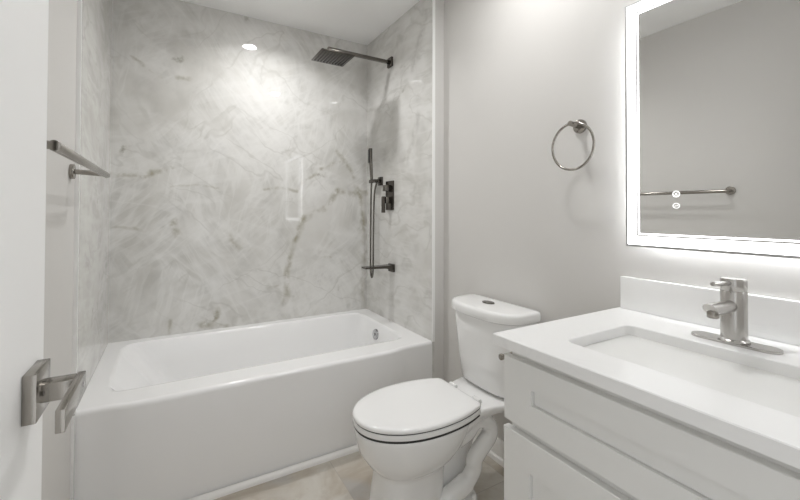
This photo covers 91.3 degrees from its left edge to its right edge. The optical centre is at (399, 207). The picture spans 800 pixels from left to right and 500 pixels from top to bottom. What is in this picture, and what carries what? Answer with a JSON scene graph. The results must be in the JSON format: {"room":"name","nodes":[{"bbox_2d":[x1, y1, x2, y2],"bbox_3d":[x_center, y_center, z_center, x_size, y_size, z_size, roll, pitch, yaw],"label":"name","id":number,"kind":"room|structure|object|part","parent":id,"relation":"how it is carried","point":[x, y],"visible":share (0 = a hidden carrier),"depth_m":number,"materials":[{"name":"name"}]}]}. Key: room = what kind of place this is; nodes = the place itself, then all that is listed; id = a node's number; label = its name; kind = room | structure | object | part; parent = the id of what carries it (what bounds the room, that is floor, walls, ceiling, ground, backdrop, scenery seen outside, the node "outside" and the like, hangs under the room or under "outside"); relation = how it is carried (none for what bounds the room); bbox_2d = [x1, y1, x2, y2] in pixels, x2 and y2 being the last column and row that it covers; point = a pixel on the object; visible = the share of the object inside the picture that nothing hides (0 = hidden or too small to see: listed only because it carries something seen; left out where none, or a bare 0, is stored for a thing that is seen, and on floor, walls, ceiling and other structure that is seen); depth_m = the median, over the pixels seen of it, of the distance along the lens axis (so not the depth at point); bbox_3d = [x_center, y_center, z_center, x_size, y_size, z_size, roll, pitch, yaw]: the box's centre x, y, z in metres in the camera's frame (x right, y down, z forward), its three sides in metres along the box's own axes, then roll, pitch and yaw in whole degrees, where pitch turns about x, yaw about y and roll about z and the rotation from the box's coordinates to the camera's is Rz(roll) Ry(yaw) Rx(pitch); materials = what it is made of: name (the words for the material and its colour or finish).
{"room":"bathroom","nodes":[
{"label":"bathroom","id":0,"kind":"room"},
{"bbox_2d":[41,0,111,499],"bbox_3d":[-0.972,-0.040,0.871,0.226,2.368,2.720,1,-1,-30],"label":"wall","id":1,"kind":"structure","parent":0,"point":[62,21],"depth_m":1.33,"materials":[{"name":"beige paint"}]},
{"bbox_2d":[70,416,74,499],"bbox_3d":[-1.133,0.938,1.351,0.010,0.424,0.013,1,-1,-30],"label":"trim","id":2,"kind":"structure","parent":1,"relation":"attached to","point":[72,443],"depth_m":1.35,"materials":[{"name":"white plastic"}]},
{"bbox_2d":[72,0,81,413],"bbox_3d":[-1.137,-0.248,1.374,0.018,1.937,0.008,1,-1,-30],"label":"trim","id":3,"kind":"structure","parent":1,"relation":"attached to","point":[79,2],"depth_m":1.37,"materials":[{"name":"white"}]},
{"bbox_2d":[47,140,109,178],"bbox_3d":[-0.883,-0.122,1.038,0.106,0.050,0.723,1,-1,-30],"label":"towel bar","id":4,"kind":"object","parent":1,"relation":"attached to","point":[59,148],"visible":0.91,"depth_m":0.98,"materials":[{"name":"grey metal"}]},
{"bbox_3d":[-1.055,-0.116,1.328,0.079,0.021,0.017,1,-1,-30],"label":"post","id":5,"kind":"part","parent":4,"relation":"part of","materials":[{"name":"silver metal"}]},
{"bbox_2d":[108,0,366,342],"bbox_3d":[-0.909,-0.017,2.570,2.050,2.368,0.150,1,-1,-30],"label":"wall","id":6,"kind":"structure","parent":0,"point":[238,158],"depth_m":2.40,"materials":[{"name":"stone"}]},
{"bbox_2d":[187,445,358,499],"bbox_3d":[-0.463,1.146,1.712,1.524,0.021,0.021,1,-1,-30],"label":"trim","id":7,"kind":"structure","parent":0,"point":[270,476],"depth_m":1.67,"materials":[{"name":"white paint"}]},
{"bbox_2d":[181,0,419,44],"bbox_3d":[-0.187,-1.266,1.357,2.050,0.100,3.100,1,-1,-30],"label":"ceiling","id":8,"kind":"structure","parent":0,"point":[357,21],"depth_m":2.42,"materials":[{"name":"white paint"}]},
{"bbox_2d":[214,451,503,499],"bbox_3d":[-0.193,1.202,1.323,2.050,0.100,3.100,1,-1,-30],"label":"floor","id":9,"kind":"structure","parent":0,"point":[348,477],"depth_m":1.62,"materials":[{"name":"tile"}]},
{"bbox_2d":[74,309,431,499],"bbox_3d":[-0.689,0.947,2.102,1.523,0.430,0.859,1,-1,-30],"label":"bathtub","id":10,"kind":"object","parent":9,"relation":"on","point":[183,416],"visible":0.96,"depth_m":1.71,"materials":[{"name":"white ceramic"}]},
{"bbox_3d":[-0.156,0.811,2.490,0.021,0.068,0.068,1,-1,-30],"label":"overflow plate","id":11,"kind":"part","parent":10,"relation":"part of","materials":[{"name":"silver metal"}]},
{"bbox_2d":[352,294,540,499],"bbox_3d":[0.163,0.784,1.562,0.743,0.744,0.416,1,-1,-30],"label":"toilet","id":12,"kind":"object","parent":9,"relation":"on","point":[416,437],"visible":0.98,"depth_m":1.48,"materials":[{"name":"white ceramic"}]},
{"bbox_3d":[0.046,0.749,1.485,0.463,0.018,0.354,1,-1,-30],"label":"seat lid","id":13,"kind":"part","parent":12,"relation":"part of","materials":[{"name":"white plastic"}]},
{"bbox_3d":[0.046,0.773,1.485,0.462,0.019,0.352,1,-1,-30],"label":"seat","id":14,"kind":"part","parent":12,"relation":"part of","materials":[{"name":"white plastic"}]},
{"bbox_3d":[0.386,0.619,1.692,0.181,0.312,0.392,1,-1,-30],"label":"tank","id":15,"kind":"part","parent":12,"relation":"part of","materials":[{"name":"white ceramic"}]},
{"bbox_3d":[0.383,0.440,1.694,0.207,0.042,0.416,1,-1,-30],"label":"tank lid","id":16,"kind":"part","parent":12,"relation":"part of","materials":[{"name":"white ceramic"}]},
{"bbox_2d":[504,335,799,499],"bbox_3d":[0.680,0.753,0.865,0.561,0.790,0.672,1,-1,-30],"label":"vanity cabinet","id":17,"kind":"object","parent":9,"relation":"on","point":[568,437],"visible":0.68,"depth_m":0.80,"materials":[{"name":"white paint"}]},
{"bbox_2d":[498,352,511,359],"bbox_3d":[0.340,0.408,1.078,0.133,0.040,0.055,1,-1,-30],"label":"toilet paper holder","id":18,"kind":"object","parent":17,"relation":"attached to","point":[501,356],"visible":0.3,"depth_m":1.06,"materials":[{"name":"grey metal"}]},
{"bbox_3d":[0.361,0.805,0.873,0.019,0.483,0.334,1,-1,-30],"label":"door","id":19,"kind":"part","parent":17,"relation":"part of","materials":[{"name":"white paint"}]},
{"bbox_2d":[493,276,799,468],"bbox_3d":[0.673,0.291,0.868,0.579,0.133,0.711,1,-1,-30],"label":"countertop","id":20,"kind":"structure","parent":17,"relation":"on","point":[667,313],"depth_m":0.92,"materials":[{"name":"white stone"}]},
{"bbox_2d":[691,276,783,354],"bbox_3d":[0.769,0.252,0.927,0.168,0.159,0.178,1,-1,-30],"label":"faucet","id":21,"kind":"object","parent":20,"relation":"on","point":[732,307],"visible":1,"depth_m":0.93,"materials":[{"name":"silver metal"}]},
{"bbox_3d":[0.749,0.237,0.916,0.122,0.034,0.030,1,-1,-30],"label":"spout","id":22,"kind":"part","parent":21,"relation":"part of","materials":[{"name":"silver metal"}]},
{"bbox_3d":[0.758,0.181,0.922,0.093,0.016,0.011,1,-1,-30],"label":"lever","id":23,"kind":"part","parent":21,"relation":"part of","materials":[{"name":"silver metal"}]},
{"bbox_3d":[0.815,0.329,0.953,0.052,0.006,0.178,1,-1,-30],"label":"deck plate","id":24,"kind":"part","parent":21,"relation":"part of","materials":[{"name":"silver metal"}]},
{"bbox_2d":[366,0,799,440],"bbox_3d":[0.571,-0.024,1.773,0.300,2.368,2.720,1,-1,-30],"label":"wall","id":25,"kind":"structure","parent":0,"point":[514,226],"depth_m":1.78,"materials":[{"name":"beige paint"}]},
{"bbox_2d":[311,47,392,68],"bbox_3d":[-0.274,-0.937,2.435,0.507,0.088,0.196,1,-1,-30],"label":"shower head","id":26,"kind":"object","parent":25,"relation":"attached to","point":[333,56],"visible":1,"depth_m":2.38},
{"bbox_3d":[-0.405,-0.907,2.358,0.204,0.022,0.196,1,-1,-30],"label":"head plate","id":27,"kind":"part","parent":26,"relation":"part of","materials":[{"name":"grey metal"}]},
{"bbox_3d":[-0.253,-0.932,2.456,0.421,0.055,0.024,1,-1,-30],"label":"shower arm","id":28,"kind":"part","parent":26,"relation":"part of","materials":[{"name":"grey metal"}]},
{"bbox_2d":[368,148,382,277],"bbox_3d":[-0.172,0.041,2.674,0.070,0.891,0.103,1,-1,-30],"label":"shower","id":29,"kind":"object","parent":25,"relation":"attached to","point":[379,180],"visible":0.96,"depth_m":2.68,"materials":[{"name":"grey metal"}]},
{"bbox_2d":[362,263,394,271],"bbox_3d":[-0.138,0.391,2.477,0.205,0.050,0.070,1,-1,-30],"label":"tub spout","id":30,"kind":"object","parent":25,"relation":"attached to","point":[391,267],"visible":1,"depth_m":2.48,"materials":[{"name":"grey metal"}]},
{"bbox_3d":[-0.143,0.386,2.474,0.193,0.033,0.060,1,-1,-30],"label":"spout blade","id":31,"kind":"part","parent":30,"relation":"part of","materials":[{"name":"grey metal"}]},
{"bbox_2d":[381,180,393,212],"bbox_3d":[-0.088,-0.067,2.544,0.060,0.208,0.100,1,-1,-30],"label":"shower valve","id":32,"kind":"object","parent":25,"relation":"attached to","point":[388,200],"visible":1,"depth_m":2.53,"materials":[{"name":"grey metal"}]},
{"bbox_3d":[-0.108,-0.016,2.532,0.014,0.106,0.032,1,-1,-30],"label":"valve lever","id":33,"kind":"part","parent":32,"relation":"part of","materials":[{"name":"grey metal"}]},
{"bbox_3d":[-0.087,-0.123,2.546,0.038,0.040,0.044,1,-1,-30],"label":"diverter knob","id":34,"kind":"part","parent":32,"relation":"part of","materials":[{"name":"grey metal"}]},
{"bbox_3d":[-0.087,-0.045,2.545,0.036,0.044,0.048,1,-1,-30],"label":"valve knob","id":35,"kind":"part","parent":32,"relation":"part of","materials":[{"name":"grey metal"}]},
{"bbox_3d":[-0.067,-0.076,2.557,0.010,0.190,0.100,1,-1,-30],"label":"valve plate","id":36,"kind":"part","parent":32,"relation":"part of","materials":[{"name":"grey metal"}]},
{"bbox_2d":[432,0,434,341],"bbox_3d":[0.185,-0.234,2.148,0.016,1.937,0.006,1,-1,-30],"label":"trim","id":37,"kind":"structure","parent":25,"relation":"attached to","point":[433,1],"depth_m":2.14,"materials":[{"name":"white"}]},
{"bbox_2d":[472,429,503,467],"bbox_3d":[0.487,1.111,1.719,0.027,0.095,1.020,1,-1,-30],"label":"baseboard","id":38,"kind":"structure","parent":25,"relation":"attached to","point":[496,453],"depth_m":1.79,"materials":[{"name":"white paint"}]},
{"bbox_2d":[551,119,594,170],"bbox_3d":[0.645,-0.228,1.425,0.076,0.195,0.177,1,-1,-30],"label":"towel ring","id":39,"kind":"object","parent":25,"relation":"attached to","point":[579,126],"visible":1,"depth_m":1.43,"materials":[{"name":"grey metal"}]},
{"bbox_3d":[0.638,-0.301,1.429,0.064,0.021,0.019,1,-1,-38],"label":"post","id":40,"kind":"part","parent":39,"relation":"part of","materials":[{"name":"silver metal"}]},
{"bbox_2d":[620,276,799,345],"bbox_3d":[0.918,0.280,1.004,0.019,0.105,0.699,1,-1,-30],"label":"backsplash","id":41,"kind":"structure","parent":25,"relation":"attached to","point":[770,318],"depth_m":1.11,"materials":[{"name":"white stone"}]},
{"bbox_2d":[625,0,799,258],"bbox_3d":[0.913,-0.269,1.007,0.036,0.784,0.646,1,-1,-30],"label":"mirror","id":42,"kind":"object","parent":25,"relation":"attached to","point":[712,87],"visible":1,"depth_m":1.07,"materials":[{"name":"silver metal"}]},
{"bbox_3d":[0.532,-0.047,0.106,2.050,2.368,0.120,1,-1,-30],"label":"wall","id":43,"kind":"structure","parent":0,"visible":0},
{"bbox_2d":[0,0,85,499],"bbox_3d":[-0.253,0.112,0.171,0.084,2.023,0.761,1,-1,-30],"label":"door","id":44,"kind":"structure","parent":43,"relation":"in","point":[27,388],"depth_m":0.42,"materials":[{"name":"white paint"}]},
{"bbox_3d":[-0.375,0.212,0.425,0.037,0.023,0.110,1,-1,-30],"label":"lever","id":45,"kind":"part","parent":44,"relation":"part of","materials":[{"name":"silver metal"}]}
]}

